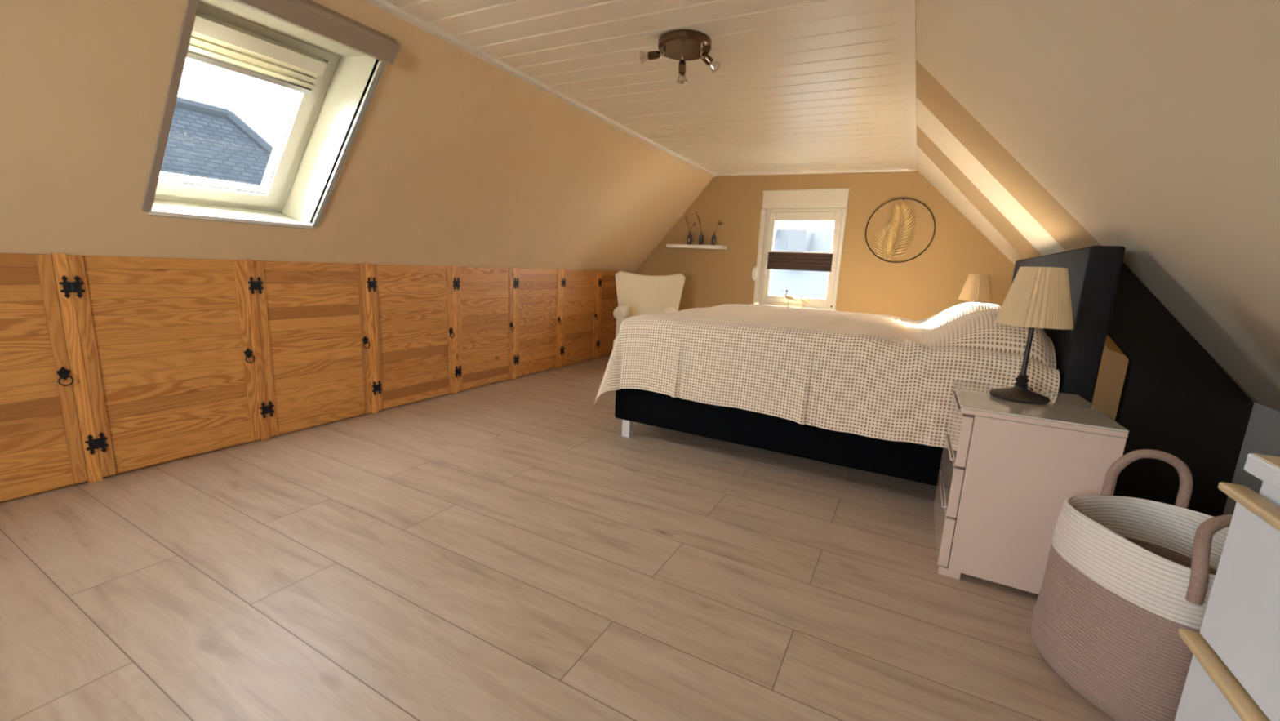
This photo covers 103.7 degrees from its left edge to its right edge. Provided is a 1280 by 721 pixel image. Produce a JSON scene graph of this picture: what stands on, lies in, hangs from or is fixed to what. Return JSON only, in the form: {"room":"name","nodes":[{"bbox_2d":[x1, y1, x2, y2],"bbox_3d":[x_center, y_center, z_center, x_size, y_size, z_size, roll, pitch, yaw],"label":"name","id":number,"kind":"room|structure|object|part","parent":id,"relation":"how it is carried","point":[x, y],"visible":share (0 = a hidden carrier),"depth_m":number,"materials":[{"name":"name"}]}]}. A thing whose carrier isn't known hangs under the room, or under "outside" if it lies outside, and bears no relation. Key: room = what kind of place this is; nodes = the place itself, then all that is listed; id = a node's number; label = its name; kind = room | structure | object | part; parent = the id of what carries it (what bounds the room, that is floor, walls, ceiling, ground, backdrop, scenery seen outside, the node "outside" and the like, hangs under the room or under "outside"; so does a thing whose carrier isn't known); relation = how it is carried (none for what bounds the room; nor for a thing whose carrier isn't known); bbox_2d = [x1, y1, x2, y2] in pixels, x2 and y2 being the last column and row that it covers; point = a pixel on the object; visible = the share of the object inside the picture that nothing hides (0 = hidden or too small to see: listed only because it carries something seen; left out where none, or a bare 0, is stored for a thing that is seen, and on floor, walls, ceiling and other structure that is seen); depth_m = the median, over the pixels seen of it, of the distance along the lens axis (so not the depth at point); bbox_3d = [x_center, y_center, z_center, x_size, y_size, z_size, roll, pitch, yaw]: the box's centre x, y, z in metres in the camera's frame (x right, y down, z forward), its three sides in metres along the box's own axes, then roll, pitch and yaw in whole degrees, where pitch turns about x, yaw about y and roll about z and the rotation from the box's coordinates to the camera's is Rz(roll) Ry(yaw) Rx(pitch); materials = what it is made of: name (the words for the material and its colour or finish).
{"room":"attic bedroom","nodes":[
{"label":"attic bedroom","id":0,"kind":"room"},
{"bbox_2d":[0,354,610,502],"bbox_3d":[-1.857,-0.131,3.082,0.222,0.955,7.000,8,12,28],"label":"wall","id":1,"kind":"structure","parent":0,"point":[608,354],"depth_m":2.55,"materials":[{"name":"brown wood"}]},
{"bbox_2d":[0,253,88,501],"bbox_3d":[-2.440,0.092,1.746,0.044,0.928,0.633,8,12,28],"label":"door","id":2,"kind":"structure","parent":1,"relation":"in","point":[42,449],"depth_m":1.94,"materials":[{"name":"brown wood"}]},
{"bbox_3d":[-2.288,0.050,1.996,0.020,0.052,0.040,8,12,28],"label":"pull plate","id":3,"kind":"part","parent":2,"relation":"part of","materials":[{"name":"black metal"}]},
{"bbox_2d":[50,253,102,483],"bbox_3d":[-2.290,0.048,2.044,0.032,0.944,0.039,8,12,28],"label":"trim","id":4,"kind":"structure","parent":1,"relation":"attached to","point":[60,261],"depth_m":2.03,"materials":[{"name":"brown wood"}]},
{"bbox_2d":[58,254,260,477],"bbox_3d":[-2.135,0.003,2.299,0.044,0.928,0.632,8,12,28],"label":"door","id":5,"kind":"structure","parent":1,"relation":"in","point":[166,343],"depth_m":2.27,"materials":[{"name":"brown wood"}]},
{"bbox_3d":[-1.982,-0.038,2.548,0.020,0.052,0.040,8,12,28],"label":"pull plate","id":6,"kind":"part","parent":5,"relation":"part of","materials":[{"name":"black metal"}]},
{"bbox_2d":[242,259,269,440],"bbox_3d":[-1.985,-0.041,2.596,0.032,0.944,0.039,8,12,28],"label":"trim","id":7,"kind":"structure","parent":1,"relation":"attached to","point":[248,264],"depth_m":2.58,"materials":[{"name":"brown wood"}]},
{"bbox_2d":[248,260,371,436],"bbox_3d":[-1.833,-0.084,2.845,0.044,0.928,0.618,8,12,28],"label":"door","id":8,"kind":"structure","parent":1,"relation":"in","point":[313,322],"depth_m":2.83,"materials":[{"name":"brown wood"}]},
{"bbox_3d":[-1.684,-0.124,3.088,0.020,0.052,0.040,8,12,28],"label":"pull plate","id":9,"kind":"part","parent":8,"relation":"part of","materials":[{"name":"black metal"}]},
{"bbox_2d":[363,262,377,413],"bbox_3d":[-1.686,-0.127,3.136,0.032,0.944,0.039,8,12,28],"label":"trim","id":10,"kind":"structure","parent":1,"relation":"attached to","point":[366,265],"depth_m":3.12,"materials":[{"name":"brown wood"}]},
{"bbox_2d":[366,263,454,410],"bbox_3d":[-1.527,-0.172,3.398,0.044,0.928,0.649,8,12,28],"label":"door","id":11,"kind":"structure","parent":1,"relation":"in","point":[412,304],"depth_m":3.38,"materials":[{"name":"brown wood"}]},
{"bbox_2d":[451,266,458,393],"bbox_3d":[-1.373,-0.218,3.703,0.032,0.944,0.039,8,12,28],"label":"trim","id":12,"kind":"structure","parent":1,"relation":"attached to","point":[453,268],"depth_m":3.69,"materials":[{"name":"brown wood"}]},
{"bbox_2d":[453,266,514,391],"bbox_3d":[-1.220,-0.261,3.954,0.044,0.928,0.623,8,12,28],"label":"door","id":13,"kind":"structure","parent":1,"relation":"in","point":[484,295],"depth_m":3.95,"materials":[{"name":"brown wood"}]},
{"bbox_2d":[511,267,515,379],"bbox_3d":[-1.072,-0.305,4.247,0.032,0.944,0.039,8,12,28],"label":"trim","id":14,"kind":"structure","parent":1,"relation":"attached to","point":[513,268],"depth_m":4.24,"materials":[{"name":"brown wood"}]},
{"bbox_2d":[513,268,561,377],"bbox_3d":[-0.916,-0.349,4.504,0.044,0.928,0.637,8,12,28],"label":"door","id":15,"kind":"structure","parent":1,"relation":"in","point":[538,320],"depth_m":4.50,"materials":[{"name":"brown wood"}]},
{"bbox_2d":[557,269,563,368],"bbox_3d":[-0.764,-0.394,4.803,0.032,0.944,0.039,8,12,28],"label":"trim","id":16,"kind":"structure","parent":1,"relation":"attached to","point":[562,270],"depth_m":4.79,"materials":[{"name":"brown wood"}]},
{"bbox_2d":[560,269,597,365],"bbox_3d":[-0.612,-0.437,5.055,0.044,0.928,0.623,8,12,28],"label":"door","id":17,"kind":"structure","parent":1,"relation":"in","point":[580,316],"depth_m":5.06,"materials":[{"name":"brown wood"}]},
{"bbox_2d":[592,270,599,359],"bbox_3d":[-0.464,-0.481,5.348,0.032,0.944,0.039,8,12,28],"label":"trim","id":18,"kind":"structure","parent":1,"relation":"attached to","point":[598,271],"depth_m":5.34,"materials":[{"name":"brown wood"}]},
{"bbox_2d":[595,271,625,357],"bbox_3d":[-0.310,-0.524,5.600,0.044,0.928,0.625,8,12,28],"label":"door","id":19,"kind":"structure","parent":1,"relation":"in","point":[608,302],"depth_m":5.51,"materials":[{"name":"brown wood"}]},
{"bbox_2d":[0,0,713,273],"bbox_3d":[-1.482,-1.210,2.846,1.635,1.866,7.250,8,12,28],"label":"wall","id":20,"kind":"structure","parent":0,"point":[454,158],"depth_m":2.50,"materials":[{"name":"beige paint"}]},
{"bbox_2d":[147,0,378,229],"bbox_3d":[-1.718,-1.030,2.175,0.976,0.844,0.696,8,12,28],"label":"window","id":21,"kind":"structure","parent":20,"relation":"in","point":[313,131],"depth_m":2.38,"materials":[{"name":"beige paint"}]},
{"bbox_3d":[-1.828,-1.066,2.227,0.599,0.674,0.569,8,12,28],"label":"sash","id":22,"kind":"part","parent":21,"relation":"part of","materials":[{"name":"plastic"}]},
{"bbox_2d":[186,11,326,95],"bbox_3d":[-1.591,-1.253,2.060,0.144,0.147,0.525,8,12,28],"label":"window blind","id":23,"kind":"object","parent":21,"relation":"attached to","point":[214,42],"visible":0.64,"depth_m":2.05,"materials":[{"name":"fabric"}]},
{"bbox_3d":[-1.641,-1.204,2.096,0.036,0.034,0.505,8,12,28],"label":"rail","id":24,"kind":"part","parent":23,"relation":"part of","materials":[{"name":"fabric"}]},
{"bbox_2d":[142,0,399,226],"bbox_3d":[-1.521,-0.989,2.087,0.706,0.789,0.684,8,12,28],"label":"window frame","id":25,"kind":"structure","parent":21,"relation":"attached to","point":[308,15],"depth_m":1.92,"materials":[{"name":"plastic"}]},
{"bbox_3d":[-1.715,-0.915,1.830,0.623,0.717,0.025,8,12,28],"label":"rail","id":26,"kind":"part","parent":25,"relation":"part of","materials":[{"name":"beige plastic"}]},
{"bbox_3d":[-1.401,-1.005,2.397,0.624,0.718,0.026,8,12,28],"label":"rail","id":27,"kind":"part","parent":25,"relation":"part of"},
{"bbox_2d":[363,0,716,177],"bbox_3d":[-0.872,-1.480,2.322,0.034,0.024,7.000,8,12,28],"label":"trim","id":28,"kind":"structure","parent":20,"relation":"attached to","point":[383,5],"depth_m":2.63,"materials":[{"name":"white paint"}]},
{"bbox_2d":[0,355,1115,720],"bbox_3d":[0.126,0.725,2.152,4.880,0.200,7.450,8,12,28],"label":"floor","id":29,"kind":"structure","parent":0,"point":[501,550],"depth_m":1.57,"materials":[{"name":"beige laminate"}]},
{"bbox_2d":[613,271,684,346],"bbox_3d":[0.068,-0.415,5.121,0.728,0.953,0.699,4,11,5],"label":"chair","id":30,"kind":"object","parent":29,"relation":"on","point":[637,294],"visible":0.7,"depth_m":5.28,"materials":[{"name":"beige fabric"}]},
{"bbox_3d":[-0.181,-0.367,5.095,0.120,0.399,0.578,4,11,5],"label":"armrest","id":31,"kind":"part","parent":30,"relation":"part of","materials":[{"name":"beige fabric"}]},
{"bbox_3d":[0.099,-0.644,5.300,0.745,0.575,0.261,4,11,5],"label":"backrest","id":32,"kind":"part","parent":30,"relation":"part of","materials":[{"name":"beige fabric"}]},
{"bbox_3d":[0.302,-0.336,5.051,0.120,0.399,0.578,4,11,5],"label":"armrest","id":33,"kind":"part","parent":30,"relation":"part of","materials":[{"name":"beige fabric"}]},
{"bbox_2d":[614,245,1125,485],"bbox_3d":[1.213,-0.102,3.158,2.140,1.158,1.715,8,12,28],"label":"bed","id":34,"kind":"object","parent":29,"relation":"on","point":[1094,271],"visible":0.23,"depth_m":2.33,"materials":[{"name":"black fabric"}]},
{"bbox_3d":[-0.073,0.400,3.010,0.052,0.106,0.052,8,12,28],"label":"leg","id":35,"kind":"part","parent":34,"relation":"part of","materials":[{"name":"silver metal"}]},
{"bbox_2d":[594,302,1059,447],"bbox_3d":[1.123,-0.074,3.212,2.106,0.685,1.900,8,12,28],"label":"bedspread","id":36,"kind":"object","parent":34,"relation":"on","point":[881,376],"visible":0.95,"depth_m":2.40,"materials":[{"name":"fabric"}]},
{"bbox_3d":[2.110,0.028,2.692,0.102,1.158,1.680,8,12,28],"label":"headboard","id":37,"kind":"part","parent":34,"relation":"part of","materials":[{"name":"grey fabric"}]},
{"bbox_2d":[933,379,1128,594],"bbox_3d":[1.342,0.436,1.826,0.412,0.602,0.522,8,12,28],"label":"nightstand","id":38,"kind":"object","parent":29,"relation":"on","point":[1008,470],"visible":0.91,"depth_m":1.62,"materials":[{"name":"beige paint"}]},
{"bbox_3d":[1.173,0.589,1.944,0.030,0.175,0.518,8,12,28],"label":"drawer","id":39,"kind":"part","parent":38,"relation":"part of","materials":[{"name":"beige paint"}]},
{"bbox_3d":[1.181,0.410,1.910,0.030,0.171,0.518,8,12,28],"label":"drawer","id":40,"kind":"part","parent":38,"relation":"part of","materials":[{"name":"beige paint"}]},
{"bbox_3d":[1.190,0.233,1.877,0.030,0.171,0.518,8,12,28],"label":"drawer","id":41,"kind":"part","parent":38,"relation":"part of","materials":[{"name":"beige paint"}]},
{"bbox_2d":[989,266,1073,404],"bbox_3d":[1.363,-0.090,1.752,0.220,0.460,0.222,8,12,28],"label":"table lamp","id":42,"kind":"object","parent":38,"relation":"on","point":[1037,297],"visible":1,"depth_m":1.68,"materials":[{"name":"beige fabric"}]},
{"bbox_3d":[1.363,-0.084,1.754,0.044,0.354,0.044,8,12,28],"label":"stem","id":43,"kind":"part","parent":42,"relation":"part of","materials":[{"name":"brown metal"}]},
{"bbox_3d":[1.369,-0.219,1.728,0.220,0.198,0.222,8,12,28],"label":"lamp shade","id":44,"kind":"part","parent":42,"relation":"part of","materials":[{"name":"beige fabric"}]},
{"bbox_3d":[1.357,0.143,1.770,0.408,0.005,0.522,8,12,28],"label":"glass","id":45,"kind":"part","parent":38,"relation":"part of","materials":[{"name":"clear glass"}]},
{"bbox_2d":[1030,448,1232,720],"bbox_3d":[1.285,0.557,1.252,0.424,0.569,0.499,8,12,28],"label":"rope basket","id":46,"kind":"object","parent":29,"relation":"on","point":[1122,575],"visible":0.8,"depth_m":1.19,"materials":[{"name":"pink fabric"}]},
{"bbox_3d":[1.420,0.351,1.409,0.186,0.211,0.040,8,12,28],"label":"handle","id":47,"kind":"part","parent":46,"relation":"part of","materials":[{"name":"fabric"}]},
{"bbox_3d":[1.243,0.419,1.046,0.183,0.170,0.117,6,11,18],"label":"handle","id":48,"kind":"part","parent":46,"relation":"part of","materials":[{"name":"fabric"}]},
{"bbox_2d":[1106,261,1253,516],"bbox_3d":[2.290,0.132,2.204,0.739,1.149,0.020,4,11,4],"label":"partition panel","id":49,"kind":"object","parent":29,"relation":"on","point":[1175,399],"visible":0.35,"depth_m":2.20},
{"bbox_2d":[1174,453,1279,720],"bbox_3d":[0.903,0.605,0.367,0.470,0.762,0.901,8,12,28],"label":"dresser","id":50,"kind":"object","parent":29,"relation":"on","point":[1233,673],"visible":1,"depth_m":0.74,"materials":[{"name":"white paint"}]},
{"bbox_3d":[0.719,0.646,0.472,0.020,0.246,0.883,8,12,28],"label":"drawer","id":51,"kind":"part","parent":50,"relation":"part of","materials":[{"name":"white paint"}]},
{"bbox_3d":[0.731,0.390,0.424,0.020,0.252,0.883,8,12,28],"label":"drawer","id":52,"kind":"part","parent":50,"relation":"part of","materials":[{"name":"white paint"}]},
{"bbox_3d":[2.499,0.101,3.919,0.412,0.602,0.522,8,12,28],"label":"nightstand","id":53,"kind":"object","parent":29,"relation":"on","visible":0},
{"bbox_2d":[957,274,991,302],"bbox_3d":[2.546,-0.421,3.832,0.220,0.460,0.222,8,12,28],"label":"table lamp","id":54,"kind":"object","parent":53,"relation":"on","point":[976,287],"visible":0.91,"depth_m":3.74,"materials":[{"name":"beige fabric"}]},
{"bbox_2d":[384,0,908,174],"bbox_3d":[-0.069,-1.592,1.872,2.494,0.505,7.420,8,12,28],"label":"ceiling","id":55,"kind":"structure","parent":0,"point":[797,86],"depth_m":2.50,"materials":[{"name":"white wood"}]},
{"bbox_2d":[640,29,720,84],"bbox_3d":[0.172,-1.315,2.205,0.309,0.172,0.244,-2,12,-26],"label":"ceiling spotlight","id":56,"kind":"object","parent":55,"relation":"attached to","point":[682,45],"visible":1,"depth_m":2.18,"materials":[{"name":"brown metal"}]},
{"bbox_3d":[0.019,-1.344,2.227,0.042,0.051,0.051,3,11,4],"label":"bulb","id":57,"kind":"part","parent":56,"relation":"part of","materials":[{"name":"glass"}]},
{"bbox_3d":[0.186,-1.248,2.218,0.051,0.039,0.051,8,12,28],"label":"bulb","id":58,"kind":"part","parent":56,"relation":"part of","materials":[{"name":"glass"}]},
{"bbox_3d":[0.187,-1.339,2.203,0.010,0.049,0.011,8,12,28],"label":"arm","id":59,"kind":"part","parent":56,"relation":"part of","materials":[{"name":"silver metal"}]},
{"bbox_3d":[0.196,-1.381,2.209,0.234,0.040,0.234,8,12,28],"label":"ceiling plate","id":60,"kind":"part","parent":56,"relation":"part of","materials":[{"name":"brown metal"}]},
{"bbox_3d":[0.327,-1.275,2.185,0.053,0.052,0.050,8,12,28],"label":"bulb","id":61,"kind":"part","parent":56,"relation":"part of","materials":[{"name":"glass"}]},
{"bbox_2d":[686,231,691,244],"bbox_3d":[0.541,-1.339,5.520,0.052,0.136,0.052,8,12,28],"label":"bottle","id":62,"kind":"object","parent":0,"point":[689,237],"depth_m":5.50,"materials":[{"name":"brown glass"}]},
{"bbox_2d":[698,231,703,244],"bbox_3d":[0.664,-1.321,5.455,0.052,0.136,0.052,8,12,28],"label":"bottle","id":63,"kind":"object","parent":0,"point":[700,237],"depth_m":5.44,"materials":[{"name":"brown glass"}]},
{"bbox_2d":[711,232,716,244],"bbox_3d":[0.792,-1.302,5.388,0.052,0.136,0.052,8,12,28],"label":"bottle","id":64,"kind":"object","parent":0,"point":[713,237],"depth_m":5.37,"materials":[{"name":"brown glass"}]},
{"bbox_2d":[635,170,1014,319],"bbox_3d":[1.896,-0.872,5.054,4.380,2.040,0.220,8,12,28],"label":"wall","id":65,"kind":"structure","parent":0,"point":[923,286],"depth_m":4.77,"materials":[{"name":"paint"}]},
{"bbox_2d":[666,244,726,249],"bbox_3d":[0.613,-1.244,5.499,0.657,0.036,0.135,8,12,28],"label":"wall shelf","id":66,"kind":"object","parent":65,"relation":"attached to","point":[670,246],"visible":1,"depth_m":5.43,"materials":[{"name":"white paint"}]},
{"bbox_2d":[684,215,696,244],"bbox_3d":[0.549,-1.426,5.502,0.145,0.316,0.052,8,12,28],"label":"bottle vase","id":67,"kind":"object","parent":66,"relation":"on","point":[689,236],"visible":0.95,"depth_m":5.50,"materials":[{"name":"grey glass"}]},
{"bbox_2d":[695,212,703,244],"bbox_3d":[0.641,-1.433,5.450,0.117,0.356,0.052,8,12,28],"label":"bottle vase","id":68,"kind":"object","parent":66,"relation":"on","point":[700,237],"visible":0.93,"depth_m":5.44,"materials":[{"name":"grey glass"}]},
{"bbox_2d":[711,219,724,244],"bbox_3d":[0.837,-1.362,5.354,0.146,0.270,0.052,8,12,28],"label":"bottle vase","id":69,"kind":"object","parent":66,"relation":"on","point":[713,237],"visible":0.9,"depth_m":5.37,"materials":[{"name":"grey glass"}]},
{"bbox_2d":[751,266,757,279],"bbox_3d":[1.208,-0.914,5.280,0.052,0.143,0.036,8,12,28],"label":"belt winder","id":70,"kind":"object","parent":65,"relation":"attached to","point":[754,274],"visible":1,"depth_m":5.27,"materials":[{"name":"white paint"}]},
{"bbox_2d":[750,188,849,311],"bbox_3d":[1.584,-1.099,5.035,0.884,1.178,0.250,8,12,28],"label":"window","id":71,"kind":"structure","parent":65,"relation":"in","point":[829,204],"depth_m":5.01,"materials":[{"name":"beige plastic"}]},
{"bbox_3d":[1.307,-0.961,5.206,0.022,0.155,0.048,8,12,28],"label":"handle","id":72,"kind":"part","parent":71,"relation":"part of","materials":[{"name":"white paint"}]},
{"bbox_2d":[782,288,797,307],"bbox_3d":[1.504,-0.626,5.074,0.177,0.181,0.033,8,12,28],"label":"bird figurine","id":73,"kind":"object","parent":71,"relation":"on","point":[789,297],"visible":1,"depth_m":5.07,"materials":[{"name":"brown wood"}]},
{"bbox_3d":[1.538,-0.526,5.106,0.884,0.024,0.170,8,12,28],"label":"sill","id":74,"kind":"part","parent":71,"relation":"part of","materials":[{"name":"white paint"}]},
{"bbox_2d":[766,250,833,271],"bbox_3d":[1.597,-0.999,5.048,0.635,0.184,0.026,8,12,28],"label":"blind","id":75,"kind":"object","parent":71,"relation":"attached to","point":[788,260],"visible":1,"depth_m":5.03,"materials":[{"name":"brown fabric"}]},
{"bbox_3d":[1.593,-0.914,5.064,0.635,0.012,0.026,8,12,28],"label":"rail","id":76,"kind":"part","parent":75,"relation":"part of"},
{"bbox_3d":[1.601,-1.083,5.032,0.635,0.012,0.026,8,12,28],"label":"rail","id":77,"kind":"part","parent":75,"relation":"part of","materials":[{"name":"white plastic"}]},
{"bbox_3d":[1.625,-1.029,5.084,0.704,0.908,0.064,8,12,28],"label":"sash","id":78,"kind":"part","parent":71,"relation":"part of","materials":[{"name":"beige plastic"}]},
{"bbox_2d":[798,295,809,308],"bbox_3d":[1.632,-0.583,5.010,0.128,0.130,0.031,8,12,28],"label":"bird figurine","id":79,"kind":"object","parent":71,"relation":"on","point":[801,300],"visible":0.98,"depth_m":5.00,"materials":[{"name":"brown wood"}]},
{"bbox_2d":[715,169,915,176],"bbox_3d":[1.629,-1.830,4.907,1.874,0.049,0.026,8,12,28],"label":"trim","id":80,"kind":"structure","parent":65,"relation":"attached to","point":[879,171],"depth_m":4.85,"materials":[{"name":"white paint"}]},
{"bbox_2d":[865,197,935,262],"bbox_3d":[2.366,-1.185,4.585,0.572,0.580,0.048,8,12,26],"label":"wall ornament","id":81,"kind":"object","parent":65,"relation":"attached to","point":[891,236],"visible":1,"depth_m":4.59,"materials":[{"name":"metal"}]},
{"bbox_2d":[915,0,1279,411],"bbox_3d":[1.509,-0.443,1.229,2.070,1.985,7.300,8,12,28],"label":"wall","id":82,"kind":"structure","parent":0,"point":[1150,129],"depth_m":1.49,"materials":[{"name":"beige paint"}]},
{"bbox_2d":[895,0,916,170],"bbox_3d":[0.765,-1.215,1.459,0.064,0.010,7.000,8,12,28],"label":"trim","id":83,"kind":"structure","parent":82,"relation":"attached to","point":[905,9],"depth_m":2.31,"materials":[{"name":"white paint"}]},
{"bbox_2d":[1091,347,1279,515],"bbox_3d":[2.074,0.615,1.029,0.150,0.610,7.000,8,12,28],"label":"wall","id":84,"kind":"structure","parent":0,"point":[1262,435],"depth_m":2.20,"materials":[{"name":"grey paint"}]},
{"label":"outside","id":85,"kind":"structure","parent":0,"visible":0},
{"bbox_3d":[-0.317,6.628,1.235,120.000,0.300,120.000,8,12,28],"label":"ground","id":86,"kind":"structure","parent":85,"visible":0},
{"bbox_2d":[160,96,273,186],"bbox_3d":[-9.036,-0.157,9.291,8.676,9.260,9.893,8,12,28],"label":"neighbouring roof","id":87,"kind":"structure","parent":86,"relation":"on","point":[205,140],"depth_m":9.26,"materials":[{"name":"grey tile"}]},
{"bbox_2d":[768,221,833,298],"bbox_3d":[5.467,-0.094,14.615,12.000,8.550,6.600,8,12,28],"label":"window pane","id":88,"kind":"structure","parent":86,"relation":"on","point":[807,284],"depth_m":13.72,"materials":[{"name":"clear glass"}]}
]}

